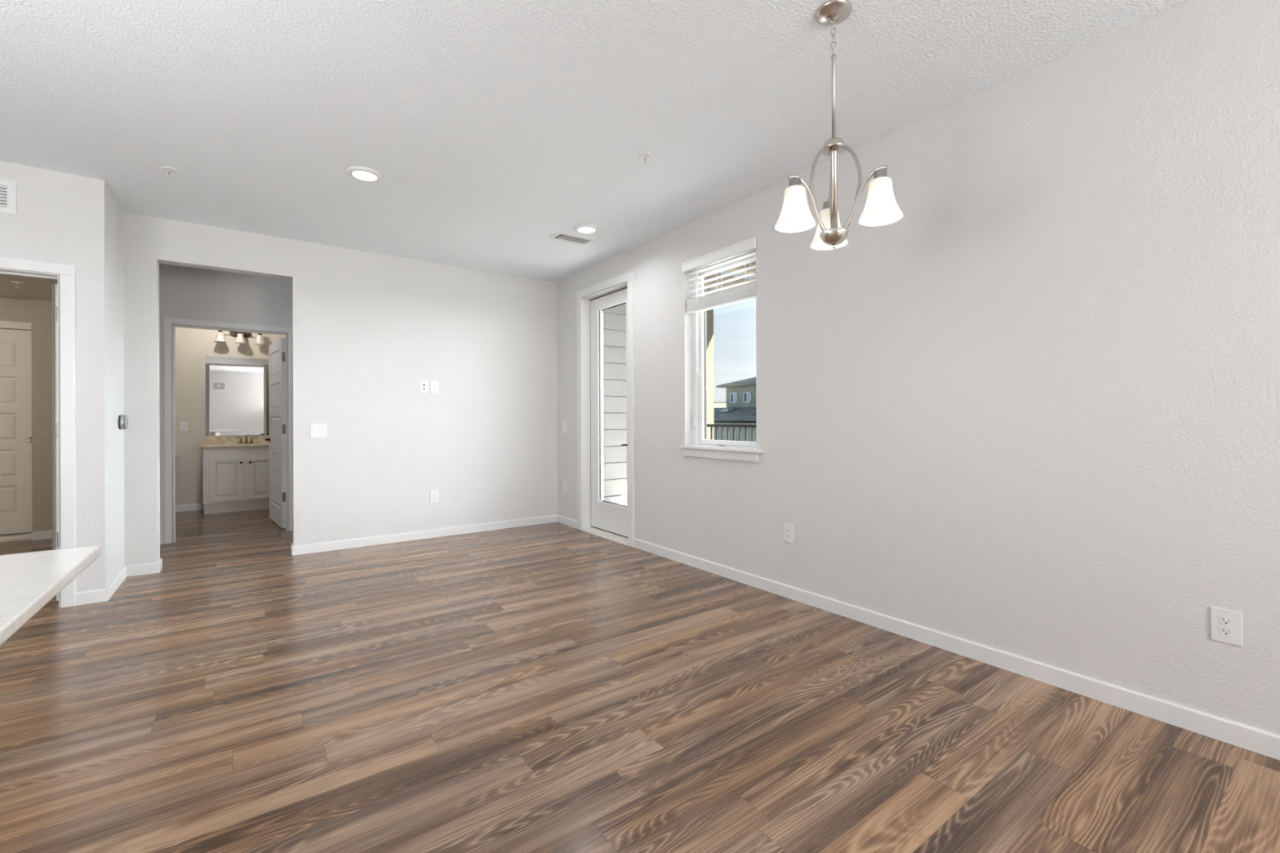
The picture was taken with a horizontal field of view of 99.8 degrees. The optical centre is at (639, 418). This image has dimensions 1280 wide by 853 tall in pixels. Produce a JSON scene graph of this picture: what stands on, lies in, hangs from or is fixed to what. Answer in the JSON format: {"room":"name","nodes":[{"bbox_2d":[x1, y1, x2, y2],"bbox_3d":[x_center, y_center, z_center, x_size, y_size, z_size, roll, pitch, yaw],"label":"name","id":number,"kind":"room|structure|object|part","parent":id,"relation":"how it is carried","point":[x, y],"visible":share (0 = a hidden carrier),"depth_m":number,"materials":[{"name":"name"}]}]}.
{"room":"empty living room","nodes":[
{"label":"empty living room","id":0,"kind":"room"},
{"bbox_2d":[0,297,52,532],"bbox_3d":[-7.240,-0.026,4.875,3.220,2.450,0.800,0,0,-36],"label":"wall","id":1,"kind":"structure","parent":0,"point":[38,313],"depth_m":5.33,"materials":[{"name":"beige paint"}]},
{"bbox_2d":[0,320,31,329],"bbox_3d":[-6.758,-0.913,4.810,1.828,0.070,0.015,0,0,-36],"label":"trim","id":2,"kind":"structure","parent":1,"relation":"attached to","point":[3,324],"depth_m":5.27,"materials":[{"name":"white paint"}]},
{"bbox_2d":[0,328,31,534],"bbox_3d":[-6.395,0.126,5.111,0.903,2.000,0.027,0,0,-36],"label":"door","id":3,"kind":"structure","parent":1,"relation":"in","point":[15,345],"depth_m":5.30,"materials":[{"name":"white paint"}]},
{"bbox_3d":[-6.046,0.210,5.350,0.058,0.058,0.004,0,0,-36],"label":"finger pull","id":4,"kind":"part","parent":3,"relation":"part of","materials":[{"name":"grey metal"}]},
{"bbox_2d":[31,530,53,540],"bbox_3d":[-5.832,1.154,5.393,0.340,0.080,0.013,0,0,-36],"label":"baseboard","id":5,"kind":"structure","parent":1,"relation":"attached to","point":[46,535],"depth_m":5.33,"materials":[{"name":"white paint"}]},
{"bbox_2d":[0,274,57,301],"bbox_3d":[-6.225,-1.255,3.896,3.716,0.160,3.583,0,0,-36],"label":"ceiling","id":6,"kind":"structure","parent":0,"point":[33,288],"depth_m":4.87,"materials":[{"name":"beige paint"}]},
{"bbox_2d":[11,280,24,288],"bbox_3d":[-5.355,-1.153,4.641,0.076,0.049,0.076,0,0,-26],"label":"sprinkler","id":7,"kind":"object","parent":6,"relation":"attached to","point":[14,282],"visible":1,"depth_m":4.64,"materials":[{"name":"white plastic"}]},
{"bbox_2d":[0,160,76,592],"bbox_3d":[-5.130,-0.178,2.394,3.716,2.740,0.130,0,0,-36],"label":"wall","id":8,"kind":"structure","parent":0,"point":[42,228],"depth_m":3.35,"materials":[{"name":"white paint"}]},
{"bbox_2d":[0,178,16,214],"bbox_3d":[-3.946,-1.341,3.170,0.376,0.204,0.011,0,0,-36],"label":"air vent","id":9,"kind":"object","parent":8,"relation":"in","point":[8,192],"visible":1,"depth_m":3.26,"materials":[{"name":"white plastic"}]},
{"bbox_2d":[0,257,75,608],"bbox_3d":[-4.025,0.108,3.193,0.982,2.160,0.159,0,0,-36],"label":"door frame","id":10,"kind":"structure","parent":8,"relation":"attached to","point":[66,272],"depth_m":3.39,"materials":[{"name":"white paint"}]},
{"bbox_3d":[-3.987,-0.939,3.136,0.982,0.066,0.017,0,0,-36],"label":"head casing","id":11,"kind":"part","parent":10,"relation":"part of","materials":[{"name":"white paint"}]},
{"bbox_3d":[-3.613,0.140,3.405,0.066,2.094,0.017,0,0,-36],"label":"casing","id":12,"kind":"part","parent":10,"relation":"part of","materials":[{"name":"white paint"}]},
{"bbox_2d":[55,284,58,600],"bbox_3d":[-3.987,0.154,3.809,0.042,2.045,0.812,0,0,-37],"label":"door frame","id":13,"kind":"structure","parent":8,"relation":"in","point":[56,285],"depth_m":3.48,"materials":[{"name":"white paint"}]},
{"bbox_2d":[75,174,124,592],"bbox_3d":[-3.732,-0.183,3.741,0.130,2.740,0.667,0,0,-36],"label":"wall","id":14,"kind":"structure","parent":0,"point":[100,329],"depth_m":3.50,"materials":[{"name":"white paint"}]},
{"bbox_2d":[75,558,162,605],"bbox_3d":[-3.693,1.147,3.850,0.197,0.080,0.883,0,0,-20],"label":"baseboard","id":15,"kind":"structure","parent":14,"relation":"attached to","point":[100,595],"depth_m":3.73,"materials":[{"name":"white paint"}]},
{"bbox_2d":[118,414,128,429],"bbox_3d":[-3.753,0.025,3.917,0.042,0.107,0.107,0,0,-36],"label":"thermostat","id":16,"kind":"object","parent":14,"relation":"attached to","point":[122,420],"visible":1,"depth_m":3.89,"materials":[{"name":"silver plastic"}]},
{"bbox_2d":[51,262,292,550],"bbox_3d":[-3.440,-0.184,5.993,4.242,2.740,0.120,0,0,-36],"label":"wall","id":17,"kind":"structure","parent":0,"point":[185,292],"depth_m":5.31,"materials":[{"name":"white paint"}]},
{"bbox_2d":[164,316,292,543],"bbox_3d":[-4.137,0.111,5.483,1.043,2.155,0.149,0,0,-36],"label":"door frame","id":18,"kind":"structure","parent":17,"relation":"attached to","point":[168,322],"depth_m":5.20,"materials":[{"name":"white paint"}]},
{"bbox_3d":[-4.497,0.140,5.139,0.056,2.099,0.017,0,0,-36],"label":"casing","id":19,"kind":"part","parent":18,"relation":"part of","materials":[{"name":"white paint"}]},
{"bbox_3d":[-4.102,-0.939,5.429,1.043,0.056,0.017,0,0,-36],"label":"head casing","id":20,"kind":"part","parent":18,"relation":"part of","materials":[{"name":"white paint"}]},
{"bbox_3d":[-3.699,0.138,5.719,0.056,2.099,0.017,0,0,-36],"label":"casing","id":21,"kind":"part","parent":18,"relation":"part of","materials":[{"name":"white paint"}]},
{"bbox_2d":[264,337,285,528],"bbox_3d":[-4.107,0.154,6.102,0.154,2.045,0.872,0,0,-42],"label":"door","id":22,"kind":"structure","parent":17,"relation":"in","point":[277,350],"depth_m":5.98,"materials":[{"name":"white paint"}]},
{"bbox_2d":[174,327,285,505],"bbox_3d":[-5.681,-0.176,7.195,2.030,2.740,0.120,0,0,-36],"label":"wall","id":23,"kind":"structure","parent":0,"point":[193,345],"depth_m":7.03,"materials":[{"name":"beige paint"}]},
{"bbox_2d":[179,422,187,431],"bbox_3d":[-5.892,0.104,6.962,0.078,0.122,0.008,0,0,-36],"label":"wall outlet","id":24,"kind":"object","parent":23,"relation":"attached to","point":[183,425],"visible":1,"depth_m":6.96,"materials":[{"name":"white plastic"}]},
{"bbox_2d":[175,503,204,511],"bbox_3d":[-6.045,1.155,6.846,0.824,0.080,0.013,0,0,-36],"label":"baseboard","id":25,"kind":"structure","parent":23,"relation":"attached to","point":[198,506],"depth_m":6.99,"materials":[{"name":"white paint"}]},
{"bbox_2d":[205,355,269,435],"bbox_3d":[-5.329,-0.299,7.372,0.952,1.052,0.008,0,0,-36],"label":"bathroom mirror","id":26,"kind":"object","parent":23,"relation":"attached to","point":[237,397],"visible":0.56,"depth_m":7.29,"materials":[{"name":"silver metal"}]},
{"bbox_2d":[213,330,265,345],"bbox_3d":[-5.366,-1.109,7.242,0.560,0.191,0.178,0,0,-36],"label":"vanity light","id":27,"kind":"object","parent":23,"relation":"attached to","point":[240,335],"visible":0.92,"depth_m":7.22,"materials":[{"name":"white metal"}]},
{"bbox_3d":[-5.525,-1.075,7.101,0.136,0.124,0.136,0,0,-36],"label":"lamp shade","id":28,"kind":"part","parent":27,"relation":"part of","materials":[{"name":"white glass"}]},
{"bbox_3d":[-5.354,-1.075,7.225,0.136,0.124,0.136,0,0,-36],"label":"lamp shade","id":29,"kind":"part","parent":27,"relation":"part of","materials":[{"name":"white glass"}]},
{"bbox_3d":[-5.182,-1.076,7.350,0.136,0.124,0.136,0,0,-36],"label":"lamp shade","id":30,"kind":"part","parent":27,"relation":"part of","materials":[{"name":"white glass"}]},
{"bbox_2d":[123,212,557,566],"bbox_3d":[-2.504,-0.187,5.127,3.746,2.740,0.130,0,0,-36],"label":"wall","id":31,"kind":"structure","parent":0,"point":[367,327],"depth_m":5.10,"materials":[{"name":"white paint"}]},
{"bbox_2d":[310,423,327,438],"bbox_3d":[-2.851,0.108,4.787,0.128,0.122,0.011,0,0,-36],"label":"light switch","id":32,"kind":"object","parent":31,"relation":"attached to","point":[320,430],"visible":1,"depth_m":4.79,"materials":[{"name":"white plastic"}]},
{"bbox_2d":[160,515,556,555],"bbox_3d":[-2.780,1.144,5.611,3.603,0.080,1.269,0,0,-36],"label":"baseboard","id":33,"kind":"structure","parent":31,"relation":"attached to","point":[401,537],"depth_m":5.24,"materials":[{"name":"white paint"}]},
{"bbox_2d":[419,380,427,393],"bbox_3d":[-2.127,-0.313,5.311,0.078,0.122,0.016,0,0,-36],"label":"plate","id":34,"kind":"object","parent":31,"relation":"attached to","point":[423,384],"visible":1,"depth_m":5.31,"materials":[{"name":"white plastic"}]},
{"bbox_2d":[430,489,438,502],"bbox_3d":[-2.049,0.774,5.370,0.078,0.122,0.008,0,0,-36],"label":"wall outlet","id":35,"kind":"object","parent":31,"relation":"attached to","point":[433,494],"visible":1,"depth_m":5.37,"materials":[{"name":"white plastic"}]},
{"bbox_2d":[430,381,438,393],"bbox_3d":[-2.048,-0.315,5.373,0.078,0.122,0.008,0,0,-36],"label":"wall outlet","id":36,"kind":"object","parent":31,"relation":"attached to","point":[433,384],"visible":1,"depth_m":5.37,"materials":[{"name":"white plastic"}]},
{"bbox_2d":[0,0,1188,282],"bbox_3d":[-1.646,-1.620,0.897,7.600,0.120,10.480,0,0,-36],"label":"ceiling","id":37,"kind":"structure","parent":0,"point":[492,130],"depth_m":2.62,"materials":[{"name":"white paint"}]},
{"bbox_2d":[160,166,177,177],"bbox_3d":[-2.931,-1.531,3.357,0.076,0.049,0.076,0,0,2],"label":"sprinkler","id":38,"kind":"object","parent":37,"relation":"attached to","point":[169,170],"visible":1,"depth_m":3.35,"materials":[{"name":"white plastic"}]},
{"bbox_2d":[346,165,382,182],"bbox_3d":[-1.748,-1.549,3.424,0.204,0.020,0.204,0,0,-36],"label":"recessed light","id":39,"kind":"object","parent":37,"relation":"in","point":[360,173],"visible":1,"depth_m":3.40,"materials":[{"name":"white plastic"}]},
{"bbox_2d":[352,171,376,180],"bbox_3d":[-1.748,-1.542,3.424,0.140,0.003,0.140,0,0,-36],"label":"diffuser","id":40,"kind":"object","parent":39,"relation":"attached to","point":[360,175],"depth_m":3.42,"materials":[{"name":"white plastic"}]},
{"bbox_2d":[548,231,595,245],"bbox_3d":[-0.587,-1.559,4.673,0.362,0.009,0.194,0,0,-36],"label":"ceiling vent","id":41,"kind":"object","parent":37,"relation":"in","point":[560,236],"visible":1,"depth_m":4.66,"materials":[{"name":"white plastic"}]},
{"bbox_2d":[573,223,599,234],"bbox_3d":[-0.438,-1.554,4.423,0.204,0.020,0.204,0,0,-36],"label":"recessed light","id":42,"kind":"object","parent":37,"relation":"in","point":[587,228],"visible":1,"depth_m":4.39,"materials":[{"name":"white plastic"}]},
{"bbox_2d":[577,227,595,232],"bbox_3d":[-0.438,-1.547,4.423,0.140,0.003,0.140,0,0,-36],"label":"diffuser","id":43,"kind":"object","parent":42,"relation":"attached to","point":[580,229],"depth_m":4.42,"materials":[{"name":"white plastic"}]},
{"bbox_2d":[638,151,651,164],"bbox_3d":[0.029,-1.541,3.198,0.076,0.049,0.076,0,0,25],"label":"sprinkler","id":44,"kind":"object","parent":37,"relation":"attached to","point":[644,155],"visible":1,"depth_m":3.19,"materials":[{"name":"white plastic"}]},
{"bbox_2d":[774,0,903,249],"bbox_3d":[0.749,-1.111,2.043,0.443,0.913,0.432,0,0,-36],"label":"chandelier","id":45,"kind":"object","parent":37,"relation":"hanging from","point":[881,208],"visible":1,"depth_m":2.04,"materials":[{"name":"white glass"}]},
{"bbox_3d":[0.582,-0.794,2.025,0.151,0.141,0.151,0,0,-36],"label":"lamp shade","id":46,"kind":"part","parent":45,"relation":"part of","materials":[{"name":"white glass"}]},
{"bbox_3d":[0.640,-0.810,2.042,0.178,0.217,0.010,0,0,-17],"label":"arm","id":47,"kind":"part","parent":45,"relation":"part of","materials":[{"name":"silver metal"}]},
{"bbox_3d":[0.785,-0.795,2.243,0.151,0.141,0.151,0,0,-36],"label":"lamp shade","id":48,"kind":"part","parent":45,"relation":"part of","materials":[{"name":"white glass"}]},
{"bbox_3d":[0.745,-1.236,2.075,0.018,0.336,0.018,0,0,-36],"label":"stem","id":49,"kind":"part","parent":45,"relation":"part of","materials":[{"name":"grey metal"}]},
{"bbox_3d":[0.828,-0.811,1.999,0.178,0.217,0.010,0,0,43],"label":"arm","id":50,"kind":"part","parent":45,"relation":"part of","materials":[{"name":"silver metal"}]},
{"bbox_3d":[0.873,-0.795,1.958,0.151,0.141,0.151,0,0,-36],"label":"lamp shade","id":51,"kind":"part","parent":45,"relation":"part of","materials":[{"name":"white glass"}]},
{"bbox_2d":[0,508,1279,852],"bbox_3d":[-2.319,1.233,1.835,7.600,0.100,12.800,0,0,-36],"label":"floor","id":52,"kind":"structure","parent":0,"point":[551,687],"depth_m":2.07,"materials":[{"name":"brown wood"}]},
{"bbox_2d":[0,532,31,542],"bbox_3d":[-6.791,1.172,4.865,1.828,0.050,0.120,0,0,-36],"label":"door track","id":53,"kind":"object","parent":52,"relation":"on","point":[13,537],"depth_m":5.30,"materials":[{"name":"white paint"}]},
{"bbox_2d":[0,545,101,645],"bbox_3d":[-0.827,0.724,-0.284,1.165,0.908,2.715,0,0,-36],"label":"countertop","id":54,"kind":"structure","parent":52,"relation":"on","point":[28,581],"depth_m":0.91,"materials":[{"name":"white stone"}]},
{"bbox_2d":[200,435,269,514],"bbox_3d":[-5.169,0.716,7.150,1.005,0.952,0.548,0,0,-36],"label":"bathroom vanity","id":55,"kind":"object","parent":52,"relation":"on","point":[236,476],"visible":0.76,"depth_m":6.90,"materials":[{"name":"white paint"}]},
{"bbox_3d":[-5.230,0.766,6.816,0.340,0.542,0.020,0,0,-36],"label":"door","id":56,"kind":"part","parent":55,"relation":"part of","materials":[{"name":"white paint"}]},
{"bbox_2d":[235,435,257,444],"bbox_3d":[-5.302,0.281,7.263,0.188,0.107,0.170,0,0,6],"label":"bathroom faucet","id":57,"kind":"object","parent":55,"relation":"on","point":[246,437],"visible":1,"depth_m":7.25,"materials":[{"name":"silver metal"}]},
{"bbox_3d":[-4.910,0.765,7.049,0.340,0.542,0.020,0,0,-36],"label":"door","id":58,"kind":"part","parent":55,"relation":"part of","materials":[{"name":"white paint"}]},
{"bbox_2d":[581,526,628,545],"bbox_3d":[-0.295,1.164,5.398,0.180,0.024,0.856,0,0,-36],"label":"threshold","id":59,"kind":"object","parent":52,"relation":"on","point":[611,536],"visible":0.65,"depth_m":5.37,"materials":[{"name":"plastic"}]},
{"bbox_2d":[556,0,1279,735],"bbox_3d":[1.377,-0.200,3.091,0.140,2.740,10.480,0,0,-36],"label":"wall","id":60,"kind":"structure","parent":0,"point":[1032,411],"depth_m":2.42,"materials":[{"name":"white paint"}]},
{"bbox_2d":[562,422,566,433],"bbox_3d":[-0.847,0.099,6.025,0.011,0.122,0.078,0,0,-36],"label":"light switch","id":61,"kind":"object","parent":60,"relation":"attached to","point":[564,424],"visible":1,"depth_m":6.01,"materials":[{"name":"white plastic"}]},
{"bbox_2d":[562,480,566,493],"bbox_3d":[-0.844,0.762,6.026,0.008,0.122,0.078,0,0,-36],"label":"wall outlet","id":62,"kind":"object","parent":60,"relation":"attached to","point":[564,483],"visible":1,"depth_m":6.02,"materials":[{"name":"white plastic"}]},
{"bbox_2d":[577,270,634,546],"bbox_3d":[-0.314,-0.090,5.387,0.137,2.532,1.028,0,0,-36],"label":"door frame","id":63,"kind":"structure","parent":60,"relation":"attached to","point":[628,277],"depth_m":5.70,"materials":[{"name":"white paint"}]},
{"bbox_3d":[-0.641,-0.050,5.736,0.017,2.454,0.078,0,0,-36],"label":"casing","id":64,"kind":"part","parent":63,"relation":"part of","materials":[{"name":"white paint"}]},
{"bbox_3d":[-0.366,-1.317,5.352,0.017,0.078,1.028,0,0,-36],"label":"head casing","id":65,"kind":"part","parent":63,"relation":"part of","materials":[{"name":"white paint"}]},
{"bbox_3d":[-0.083,-0.052,4.968,0.017,2.454,0.078,0,0,-36],"label":"casing","id":66,"kind":"part","parent":63,"relation":"part of","materials":[{"name":"white paint"}]},
{"bbox_2d":[590,286,628,537],"bbox_3d":[-0.281,-0.058,5.411,0.110,2.427,0.865,0,0,-36],"label":"door","id":67,"kind":"structure","parent":60,"relation":"in","point":[609,517],"depth_m":5.62,"materials":[{"name":"white paint"}]},
{"bbox_3d":[-0.257,-0.138,5.419,0.061,2.041,0.569,0,0,-36],"label":"glass frame","id":68,"kind":"part","parent":67,"relation":"part of","materials":[{"name":"clear glass"}]},
{"bbox_2d":[679,444,762,462],"bbox_3d":[0.615,0.257,4.062,0.130,0.086,0.847,0,0,-36],"label":"window sill","id":69,"kind":"structure","parent":60,"relation":"attached to","point":[742,454],"depth_m":3.99,"materials":[{"name":"white paint"}]},
{"bbox_2d":[692,249,756,448],"bbox_3d":[0.673,-0.510,4.121,0.102,1.495,0.762,0,0,-36],"label":"window","id":70,"kind":"structure","parent":60,"relation":"in","point":[700,378],"depth_m":4.36,"materials":[{"name":"white plastic"}]},
{"bbox_2d":[681,237,756,388],"bbox_3d":[0.599,-0.745,4.072,0.088,1.026,0.780,0,0,-36],"label":"window blind","id":71,"kind":"object","parent":70,"relation":"attached to","point":[746,292],"visible":0.81,"depth_m":4.04,"materials":[{"name":"white plastic"}]},
{"bbox_3d":[0.615,-0.860,4.080,0.048,0.017,0.738,0,0,-36],"label":"rail","id":72,"kind":"part","parent":71,"relation":"part of","materials":[{"name":"white plastic"}]},
{"bbox_3d":[0.612,-1.228,4.078,0.056,0.053,0.738,0,0,-36],"label":"head rail","id":73,"kind":"part","parent":71,"relation":"part of","materials":[{"name":"white plastic"}]},
{"bbox_2d":[783,523,794,543],"bbox_3d":[0.973,0.749,3.525,0.008,0.122,0.078,0,0,-36],"label":"wall outlet","id":74,"kind":"object","parent":60,"relation":"attached to","point":[788,529],"visible":1,"depth_m":3.52,"materials":[{"name":"white plastic"}]},
{"bbox_2d":[556,514,1279,760],"bbox_3d":[1.680,1.129,2.550,0.013,0.080,8.954,0,0,-36],"label":"baseboard","id":75,"kind":"structure","parent":60,"relation":"attached to","point":[1267,744],"depth_m":2.46,"materials":[{"name":"white paint"}]},
{"bbox_2d":[1210,606,1242,646],"bbox_3d":[2.119,0.750,1.949,0.008,0.122,0.078,0,0,-36],"label":"wall outlet","id":76,"kind":"object","parent":60,"relation":"attached to","point":[1226,625],"visible":1,"depth_m":1.95,"materials":[{"name":"white plastic"}]},
{"bbox_2d":[1219,626,1233,636],"bbox_3d":[2.117,0.770,1.947,0.003,0.028,0.034,0,0,-36],"label":"socket","id":77,"kind":"object","parent":76,"relation":"attached to","point":[1224,631],"depth_m":1.95,"materials":[{"name":"white plastic"}]},
{"bbox_2d":[1219,616,1233,626],"bbox_3d":[2.117,0.731,1.947,0.003,0.028,0.034,0,0,-36],"label":"socket","id":78,"kind":"object","parent":76,"relation":"attached to","point":[1224,620],"depth_m":1.95,"materials":[{"name":"white plastic"}]},
{"label":"outside","id":79,"kind":"structure","parent":0,"visible":0},
{"bbox_3d":[37.567,7.152,89.096,154.500,0.200,220.000,0,0,-36],"label":"ground","id":80,"kind":"structure","parent":79,"visible":0},
{"bbox_2d":[713,401,726,408],"bbox_3d":[15.328,2.225,87.780,8.800,9.800,12.800,0,0,-36],"label":"building","id":81,"kind":"structure","parent":80,"relation":"on","point":[716,404],"depth_m":84.68,"materials":[{"name":"beige paint"}]},
{"bbox_2d":[714,377,756,441],"bbox_3d":[10.395,2.006,36.045,15.710,10.270,8.300,0,0,-36],"label":"house","id":82,"kind":"structure","parent":80,"relation":"on","point":[740,409],"depth_m":32.83,"materials":[{"name":"paint"}]},
{"bbox_3d":[5.895,-1.324,34.414,0.050,0.540,0.260,0,0,-36],"label":"dark pane","id":83,"kind":"part","parent":82,"relation":"part of","materials":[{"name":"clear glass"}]},
{"bbox_3d":[6.048,-1.325,34.204,0.050,0.540,0.260,0,0,-36],"label":"pale pane","id":84,"kind":"part","parent":82,"relation":"part of","materials":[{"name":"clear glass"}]},
{"bbox_3d":[6.569,-1.327,33.488,0.050,0.540,0.270,0,0,-36],"label":"dark pane","id":85,"kind":"part","parent":82,"relation":"part of","materials":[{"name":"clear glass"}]},
{"bbox_3d":[6.727,-1.327,33.270,0.050,0.540,0.270,0,0,-36],"label":"pale pane","id":86,"kind":"part","parent":82,"relation":"part of","materials":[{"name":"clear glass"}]},
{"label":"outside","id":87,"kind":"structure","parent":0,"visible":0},
{"bbox_2d":[706,270,755,291],"bbox_3d":[2.663,-1.794,3.516,2.448,0.120,9.550,0,0,-36],"label":"ceiling","id":88,"kind":"structure","parent":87,"point":[725,272],"depth_m":6.55,"materials":[{"name":"grey"}]},
{"bbox_2d":[706,288,719,295],"bbox_3d":[0.230,-1.656,6.735,2.100,0.140,0.100,0,0,-36],"label":"ceiling beam","id":89,"kind":"structure","parent":88,"relation":"attached to","point":[707,290],"depth_m":7.18,"materials":[{"name":"brown"}]},
{"bbox_2d":[706,273,755,289],"bbox_3d":[0.594,-1.657,6.234,2.100,0.140,0.100,0,0,-36],"label":"ceiling beam","id":90,"kind":"structure","parent":88,"relation":"attached to","point":[726,277],"depth_m":6.49,"materials":[{"name":"brown"}]},
{"bbox_2d":[727,261,755,276],"bbox_3d":[0.959,-1.658,5.732,2.100,0.140,0.100,0,0,-36],"label":"ceiling beam","id":91,"kind":"structure","parent":88,"relation":"attached to","point":[753,263],"depth_m":5.83,"materials":[{"name":"brown"}]},
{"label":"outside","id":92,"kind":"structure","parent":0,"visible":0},
{"bbox_3d":[2.540,1.262,3.419,2.118,0.130,9.550,0,0,-36],"label":"deck","id":93,"kind":"object","parent":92,"visible":0},
{"bbox_2d":[706,309,714,439],"bbox_3d":[0.885,-0.263,7.388,0.180,2.930,0.180,0,0,-36],"label":"post","id":94,"kind":"object","parent":93,"relation":"on","point":[709,313],"visible":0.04,"depth_m":7.32,"materials":[{"name":"beige paint"}]},
{"bbox_2d":[706,424,756,441],"bbox_3d":[2.847,0.591,4.454,0.050,1.050,6.660,0,0,-36],"label":"balcony railing","id":95,"kind":"object","parent":93,"relation":"on","point":[711,426],"visible":0.09,"depth_m":6.75,"materials":[{"name":"black"}]},
{"bbox_3d":[2.845,0.083,4.454,0.050,0.035,6.660,0,0,-36],"label":"rail","id":96,"kind":"part","parent":95,"relation":"part of","materials":[{"name":"black"}]},
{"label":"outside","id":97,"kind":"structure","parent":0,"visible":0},
{"bbox_2d":[603,303,626,505],"bbox_3d":[-0.275,-0.194,7.149,1.958,3.060,0.150,0,0,-36],"label":"wall","id":98,"kind":"structure","parent":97,"point":[615,411],"depth_m":7.03,"materials":[{"name":"grey"}]}
]}

